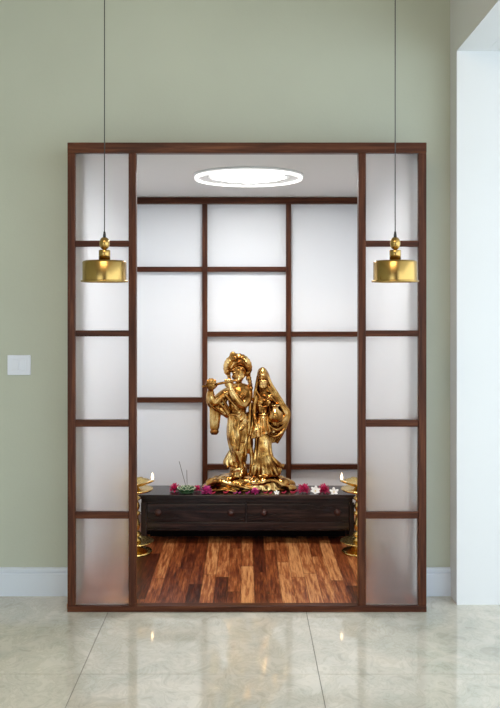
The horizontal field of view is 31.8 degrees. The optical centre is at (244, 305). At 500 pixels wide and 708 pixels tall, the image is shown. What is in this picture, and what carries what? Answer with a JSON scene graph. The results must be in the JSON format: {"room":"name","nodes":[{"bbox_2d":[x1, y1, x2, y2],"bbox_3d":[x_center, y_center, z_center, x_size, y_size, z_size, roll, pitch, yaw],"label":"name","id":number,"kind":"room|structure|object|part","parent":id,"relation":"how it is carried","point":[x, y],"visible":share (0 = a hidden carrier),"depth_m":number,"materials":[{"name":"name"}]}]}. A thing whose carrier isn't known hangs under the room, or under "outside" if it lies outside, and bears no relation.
{"room":"home prayer room","nodes":[
{"label":"home prayer room","id":0,"kind":"room"},
{"bbox_2d":[0,0,449,566],"bbox_3d":[-1.268,-0.208,4.820,4.957,3.650,0.120,0,0,0],"label":"wall","id":1,"kind":"structure","parent":0,"point":[176,70],"depth_m":4.76,"materials":[{"name":"green paint"}]},
{"bbox_2d":[7,355,30,374],"bbox_3d":[-1.222,0.320,4.753,0.126,0.108,0.013,0,0,0],"label":"light switch","id":2,"kind":"object","parent":1,"relation":"attached to","point":[16,364],"visible":1,"depth_m":4.75,"materials":[{"name":"white plastic"}]},
{"bbox_2d":[0,567,66,595],"bbox_3d":[-2.335,1.490,4.750,2.822,0.154,0.019,0,0,0],"label":"baseboard","id":3,"kind":"structure","parent":1,"relation":"attached to","point":[14,581],"depth_m":4.74,"materials":[{"name":"white wood"}]},
{"bbox_2d":[426,567,450,595],"bbox_3d":[1.018,1.490,4.750,0.187,0.154,0.019,0,0,0],"label":"baseboard","id":4,"kind":"structure","parent":1,"relation":"attached to","point":[438,579],"depth_m":4.74,"materials":[{"name":"white wood"}]},
{"bbox_2d":[137,204,356,513],"bbox_3d":[0.000,0.408,6.550,1.844,2.417,0.080,0,0,0],"label":"panel","id":5,"kind":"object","parent":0,"point":[323,236],"depth_m":6.51,"materials":[{"name":"white glass"}]},
{"bbox_2d":[137,197,356,484],"bbox_3d":[0.000,0.371,6.480,1.840,2.337,0.060,0,0,0],"label":"lattice","id":6,"kind":"object","parent":5,"relation":"attached to","point":[204,201],"visible":0.72,"depth_m":6.46,"materials":[{"name":"brown wood"}]},
{"bbox_3d":[-0.618,0.693,6.487,0.604,0.037,0.044,0,0,0],"label":"rail","id":7,"kind":"part","parent":6,"relation":"part of","materials":[{"name":"brown wood"}]},
{"bbox_3d":[-0.618,-0.270,6.487,0.604,0.037,0.044,0,0,0],"label":"rail","id":8,"kind":"part","parent":6,"relation":"part of","materials":[{"name":"brown wood"}]},
{"bbox_3d":[0.012,1.185,6.487,0.578,0.037,0.044,0,0,0],"label":"rail","id":9,"kind":"part","parent":6,"relation":"part of","materials":[{"name":"brown wood"}]},
{"bbox_3d":[0.012,0.207,6.487,0.578,0.037,0.044,0,0,0],"label":"rail","id":10,"kind":"part","parent":6,"relation":"part of","materials":[{"name":"brown wood"}]},
{"bbox_3d":[0.012,-0.270,6.487,0.578,0.037,0.044,0,0,0],"label":"rail","id":11,"kind":"part","parent":6,"relation":"part of","materials":[{"name":"brown wood"}]},
{"bbox_3d":[0.630,1.185,6.487,0.580,0.037,0.044,0,0,0],"label":"rail","id":12,"kind":"part","parent":6,"relation":"part of","materials":[{"name":"brown wood"}]},
{"bbox_3d":[0.630,0.207,6.487,0.580,0.037,0.044,0,0,0],"label":"rail","id":13,"kind":"part","parent":6,"relation":"part of","materials":[{"name":"brown wood"}]},
{"bbox_2d":[137,155,356,196],"bbox_3d":[0.000,-0.830,5.570,2.004,0.060,2.040,0,0,0],"label":"ceiling","id":14,"kind":"structure","parent":0,"point":[154,179],"depth_m":5.39,"materials":[{"name":"white paint"}]},
{"bbox_2d":[194,166,302,186],"bbox_3d":[0.021,-0.784,5.370,0.670,0.031,0.670,0,0,0],"label":"recessed light","id":15,"kind":"object","parent":14,"relation":"in","point":[240,176],"visible":1,"depth_m":5.29,"materials":[{"name":"white plastic"}]},
{"bbox_2d":[213,172,283,182],"bbox_3d":[0.021,-0.783,5.370,0.430,0.022,0.430,0,0,0],"label":"diffuser","id":16,"kind":"object","parent":15,"relation":"attached to","point":[236,177],"depth_m":5.33,"materials":[{"name":"white plastic"}]},
{"bbox_2d":[0,514,499,707],"bbox_3d":[0.314,1.579,1.066,8.120,0.076,10.888,0,0,0],"label":"floor","id":17,"kind":"structure","parent":0,"point":[447,655],"depth_m":4.08,"materials":[{"name":"tile"}]},
{"bbox_2d":[137,473,153,556],"bbox_3d":[-0.699,1.242,5.500,0.264,0.596,0.260,0,0,0],"label":"oil lamp","id":18,"kind":"object","parent":17,"relation":"on","point":[142,487],"visible":0.33,"depth_m":5.48,"materials":[{"name":"gold metal"}]},
{"bbox_3d":[-0.701,1.319,5.500,0.108,0.300,0.108,0,0,0],"label":"stem","id":19,"kind":"part","parent":18,"relation":"part of","materials":[{"name":"gold metal"}]},
{"bbox_3d":[-0.701,1.149,5.500,0.252,0.044,0.252,0,0,0],"label":"drip plate","id":20,"kind":"part","parent":18,"relation":"part of","materials":[{"name":"gold metal"}]},
{"bbox_3d":[-0.688,1.111,5.500,0.242,0.036,0.255,0,0,0],"label":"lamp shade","id":21,"kind":"part","parent":18,"relation":"part of","materials":[{"name":"gold metal"}]},
{"bbox_2d":[67,142,426,611],"bbox_3d":[0.010,0.365,4.628,1.839,2.404,0.261,0,0,0],"label":"screen","id":22,"kind":"object","parent":17,"relation":"on","point":[101,317],"visible":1,"depth_m":4.52,"materials":[{"name":"brown wood"}]},
{"bbox_3d":[-0.890,0.376,4.525,0.039,2.319,0.050,0,0,0],"label":"post","id":23,"kind":"part","parent":22,"relation":"part of","materials":[{"name":"brown wood"}]},
{"bbox_3d":[-0.733,1.073,4.525,0.274,0.036,0.042,0,0,0],"label":"rail","id":24,"kind":"part","parent":22,"relation":"part of","materials":[{"name":"brown wood"}]},
{"bbox_3d":[-0.733,0.602,4.525,0.274,0.036,0.042,0,0,0],"label":"rail","id":25,"kind":"part","parent":22,"relation":"part of","materials":[{"name":"brown wood"}]},
{"bbox_3d":[-0.733,0.141,4.525,0.274,0.031,0.042,0,0,0],"label":"rail","id":26,"kind":"part","parent":22,"relation":"part of","materials":[{"name":"brown wood"}]},
{"bbox_3d":[-0.733,-0.320,4.525,0.274,0.031,0.042,0,0,0],"label":"rail","id":27,"kind":"part","parent":22,"relation":"part of","materials":[{"name":"brown wood"}]},
{"bbox_3d":[-0.733,-0.559,4.525,0.273,0.447,0.006,0,0,0],"label":"frosted pane","id":28,"kind":"part","parent":22,"relation":"part of","materials":[{"name":"white glass"}]},
{"bbox_3d":[-0.733,-0.090,4.525,0.273,0.429,0.006,0,0,0],"label":"frosted pane","id":29,"kind":"part","parent":22,"relation":"part of","materials":[{"name":"white glass"}]},
{"bbox_3d":[-0.733,0.370,4.525,0.273,0.426,0.006,0,0,0],"label":"frosted pane","id":30,"kind":"part","parent":22,"relation":"part of","materials":[{"name":"white glass"}]},
{"bbox_3d":[-0.733,0.837,4.525,0.273,0.434,0.006,0,0,0],"label":"frosted pane","id":31,"kind":"part","parent":22,"relation":"part of","materials":[{"name":"white glass"}]},
{"bbox_3d":[-0.733,1.313,4.525,0.273,0.444,0.006,0,0,0],"label":"frosted pane","id":32,"kind":"part","parent":22,"relation":"part of","materials":[{"name":"white glass"}]},
{"bbox_3d":[-0.577,0.376,4.525,0.038,2.319,0.050,0,0,0],"label":"post","id":33,"kind":"part","parent":22,"relation":"part of","materials":[{"name":"brown wood"}]},
{"bbox_3d":[0.010,1.551,4.524,1.839,0.031,0.053,0,0,0],"label":"sill","id":34,"kind":"part","parent":22,"relation":"part of","materials":[{"name":"brown wood"}]},
{"bbox_3d":[0.600,0.376,4.525,0.038,2.319,0.050,0,0,0],"label":"post","id":35,"kind":"part","parent":22,"relation":"part of","materials":[{"name":"brown wood"}]},
{"bbox_3d":[0.754,1.073,4.525,0.269,0.036,0.042,0,0,0],"label":"rail","id":36,"kind":"part","parent":22,"relation":"part of","materials":[{"name":"brown wood"}]},
{"bbox_3d":[0.754,0.602,4.525,0.269,0.036,0.042,0,0,0],"label":"rail","id":37,"kind":"part","parent":22,"relation":"part of","materials":[{"name":"brown wood"}]},
{"bbox_3d":[0.754,0.141,4.525,0.269,0.031,0.042,0,0,0],"label":"rail","id":38,"kind":"part","parent":22,"relation":"part of","materials":[{"name":"brown wood"}]},
{"bbox_3d":[0.754,-0.320,4.525,0.269,0.031,0.042,0,0,0],"label":"rail","id":39,"kind":"part","parent":22,"relation":"part of","materials":[{"name":"brown wood"}]},
{"bbox_3d":[0.754,-0.559,4.525,0.268,0.447,0.006,0,0,0],"label":"frosted pane","id":40,"kind":"part","parent":22,"relation":"part of","materials":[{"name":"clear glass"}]},
{"bbox_3d":[0.754,-0.090,4.525,0.268,0.429,0.006,0,0,0],"label":"frosted pane","id":41,"kind":"part","parent":22,"relation":"part of","materials":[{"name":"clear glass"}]},
{"bbox_3d":[0.754,0.370,4.525,0.268,0.426,0.006,0,0,0],"label":"frosted pane","id":42,"kind":"part","parent":22,"relation":"part of","materials":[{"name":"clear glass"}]},
{"bbox_3d":[0.754,0.837,4.525,0.268,0.434,0.006,0,0,0],"label":"frosted pane","id":43,"kind":"part","parent":22,"relation":"part of","materials":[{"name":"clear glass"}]},
{"bbox_3d":[0.754,1.313,4.525,0.268,0.444,0.006,0,0,0],"label":"frosted pane","id":44,"kind":"part","parent":22,"relation":"part of","materials":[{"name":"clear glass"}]},
{"bbox_3d":[0.909,0.376,4.525,0.042,2.319,0.050,0,0,0],"label":"post","id":45,"kind":"part","parent":22,"relation":"part of","materials":[{"name":"brown wood"}]},
{"bbox_2d":[138,486,355,535],"bbox_3d":[0.011,1.381,5.827,1.412,0.320,0.306,0,0,0],"label":"base cabinet","id":46,"kind":"object","parent":17,"relation":"on","point":[164,512],"visible":0.98,"depth_m":5.70,"materials":[{"name":"brown wood"}]},
{"bbox_3d":[-0.657,1.408,5.713,0.036,0.266,0.034,0,0,0],"label":"leg","id":47,"kind":"part","parent":46,"relation":"part of","materials":[{"name":"brown wood"}]},
{"bbox_3d":[-0.565,1.340,5.689,0.049,0.049,0.030,0,0,0],"label":"knob","id":48,"kind":"part","parent":46,"relation":"part of","materials":[{"name":"red"}]},
{"bbox_2d":[169,483,180,491],"bbox_3d":[-0.459,1.191,5.788,0.080,0.058,0.083,0,0,0],"label":"flower","id":49,"kind":"object","parent":46,"relation":"on","point":[173,486],"visible":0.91,"depth_m":5.78,"materials":[{"name":"pink plant"}]},
{"bbox_2d":[177,485,195,493],"bbox_3d":[-0.380,1.196,5.735,0.125,0.048,0.127,0,0,0],"label":"holder","id":50,"kind":"object","parent":46,"relation":"on","point":[184,489],"visible":1,"depth_m":5.71,"materials":[{"name":"green ceramic"}]},
{"bbox_3d":[-0.315,1.340,5.708,0.636,0.109,0.008,0,0,0],"label":"drawer","id":51,"kind":"part","parent":46,"relation":"part of","materials":[{"name":"brown wood"}]},
{"bbox_2d":[200,485,211,493],"bbox_3d":[-0.251,1.192,5.723,0.080,0.057,0.075,0,0,0],"label":"flower","id":52,"kind":"object","parent":46,"relation":"on","point":[206,489],"visible":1,"depth_m":5.71,"materials":[{"name":"pink plant"}]},
{"bbox_3d":[-0.090,1.340,5.689,0.049,0.049,0.030,0,0,0],"label":"knob","id":53,"kind":"part","parent":46,"relation":"part of","materials":[{"name":"red"}]},
{"bbox_3d":[0.013,1.262,5.831,1.370,0.025,0.278,0,0,0],"label":"moulding","id":54,"kind":"part","parent":46,"relation":"part of","materials":[{"name":"brown wood"}]},
{"bbox_2d":[202,351,296,491],"bbox_3d":[0.032,0.760,5.845,0.635,0.920,0.216,0,0,0],"label":"statue","id":55,"kind":"object","parent":46,"relation":"on","point":[266,420],"visible":0.99,"depth_m":5.79,"materials":[{"name":"gold metal"}]},
{"bbox_2d":[267,404,283,423],"bbox_3d":[0.199,0.714,5.792,0.110,0.129,0.110,0,0,0],"label":"pot","id":56,"kind":"object","parent":55,"relation":"on","point":[275,412],"depth_m":5.77,"materials":[{"name":"gold metal"}]},
{"bbox_2d":[251,487,258,494],"bbox_3d":[0.065,1.199,5.715,0.055,0.043,0.060,0,0,24],"label":"flower","id":57,"kind":"object","parent":46,"relation":"on","point":[254,490],"visible":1,"depth_m":5.71,"materials":[{"name":"pink plant"}]},
{"bbox_3d":[0.123,1.340,5.689,0.049,0.049,0.030,0,0,0],"label":"knob","id":58,"kind":"part","parent":46,"relation":"part of","materials":[{"name":"red"}]},
{"bbox_3d":[0.343,1.340,5.708,0.660,0.109,0.008,0,0,0],"label":"drawer","id":59,"kind":"part","parent":46,"relation":"part of","materials":[{"name":"brown wood"}]},
{"bbox_2d":[296,483,310,492],"bbox_3d":[0.381,1.188,5.744,0.088,0.066,0.088,0,0,-24],"label":"flower","id":60,"kind":"object","parent":46,"relation":"on","point":[302,488],"visible":1,"depth_m":5.73,"materials":[{"name":"pink plant"}]},
{"bbox_2d":[311,486,319,493],"bbox_3d":[0.459,1.197,5.725,0.066,0.046,0.054,0,0,0],"label":"flower","id":61,"kind":"object","parent":46,"relation":"on","point":[315,489],"visible":1,"depth_m":5.73,"materials":[{"name":"white plant"}]},
{"bbox_2d":[319,483,329,493],"bbox_3d":[0.515,1.190,5.739,0.079,0.061,0.086,0,0,-24],"label":"flower","id":62,"kind":"object","parent":46,"relation":"on","point":[324,489],"visible":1,"depth_m":5.73,"materials":[{"name":"pink plant"}]},
{"bbox_2d":[330,487,337,493],"bbox_3d":[0.579,1.201,5.715,0.061,0.039,0.047,0,0,0],"label":"flower","id":63,"kind":"object","parent":46,"relation":"on","point":[333,491],"visible":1,"depth_m":5.72,"materials":[{"name":"white plant"}]},
{"bbox_3d":[0.601,1.340,5.689,0.049,0.049,0.030,0,0,0],"label":"knob","id":64,"kind":"part","parent":46,"relation":"part of","materials":[{"name":"red"}]},
{"bbox_3d":[0.693,1.408,5.713,0.030,0.266,0.034,0,0,0],"label":"leg","id":65,"kind":"part","parent":46,"relation":"part of","materials":[{"name":"brown wood"}]},
{"bbox_2d":[340,473,356,556],"bbox_3d":[0.724,1.242,5.500,0.264,0.596,0.260,0,0,0],"label":"oil lamp","id":66,"kind":"object","parent":17,"relation":"on","point":[351,487],"visible":0.3,"depth_m":5.48,"materials":[{"name":"gold metal"}]},
{"bbox_3d":[0.713,1.111,5.500,0.242,0.036,0.255,0,0,0],"label":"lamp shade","id":67,"kind":"part","parent":66,"relation":"part of","materials":[{"name":"gold metal"}]},
{"bbox_3d":[0.726,1.149,5.500,0.252,0.044,0.252,0,0,0],"label":"drip plate","id":68,"kind":"part","parent":66,"relation":"part of","materials":[{"name":"gold metal"}]},
{"bbox_3d":[0.726,1.319,5.500,0.108,0.300,0.108,0,0,0],"label":"stem","id":69,"kind":"part","parent":66,"relation":"part of","materials":[{"name":"gold metal"}]},
{"bbox_2d":[450,0,499,604],"bbox_3d":[2.155,-0.208,1.440,2.089,3.650,6.880,0,0,0],"label":"wall","id":70,"kind":"structure","parent":0,"point":[474,24],"depth_m":4.61,"materials":[{"name":"white paint"}]},
{"bbox_2d":[488,38,499,50],"bbox_3d":[2.236,-1.388,2.054,1.928,0.100,5.109,0,0,0],"label":"ceiling","id":71,"kind":"structure","parent":0,"point":[496,46],"depth_m":4.53,"materials":[{"name":"white paint"}]},
{"bbox_3d":[-1.317,-2.083,1.380,4.857,0.100,6.760,0,0,0],"label":"ceiling","id":72,"kind":"structure","parent":0,"visible":0},
{"bbox_2d":[81,0,127,282],"bbox_3d":[-0.623,-1.069,3.900,0.209,1.927,0.209,0,0,0],"label":"pendant lamp","id":73,"kind":"object","parent":72,"relation":"hanging from","point":[103,270],"visible":1,"depth_m":3.84,"materials":[{"name":"gold metal"}]},
{"bbox_3d":[-0.623,-0.155,3.900,0.209,0.099,0.209,0,0,0],"label":"lamp shade","id":74,"kind":"part","parent":73,"relation":"part of","materials":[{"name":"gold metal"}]},
{"bbox_3d":[-0.623,-1.166,3.900,0.004,1.675,0.004,0,0,0],"label":"cord","id":75,"kind":"part","parent":73,"relation":"part of","materials":[{"name":"grey plastic"}]},
{"bbox_2d":[371,0,418,282],"bbox_3d":[0.666,-1.069,3.900,0.209,1.927,0.209,0,0,0],"label":"pendant lamp","id":76,"kind":"object","parent":72,"relation":"hanging from","point":[393,270],"visible":1,"depth_m":3.84,"materials":[{"name":"gold metal"}]},
{"bbox_3d":[0.666,-0.155,3.900,0.209,0.099,0.209,0,0,0],"label":"lamp shade","id":77,"kind":"part","parent":76,"relation":"part of","materials":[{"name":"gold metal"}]},
{"bbox_3d":[0.666,-1.166,3.900,0.004,1.675,0.004,0,0,0],"label":"cord","id":78,"kind":"part","parent":76,"relation":"part of","materials":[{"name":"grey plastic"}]}
]}

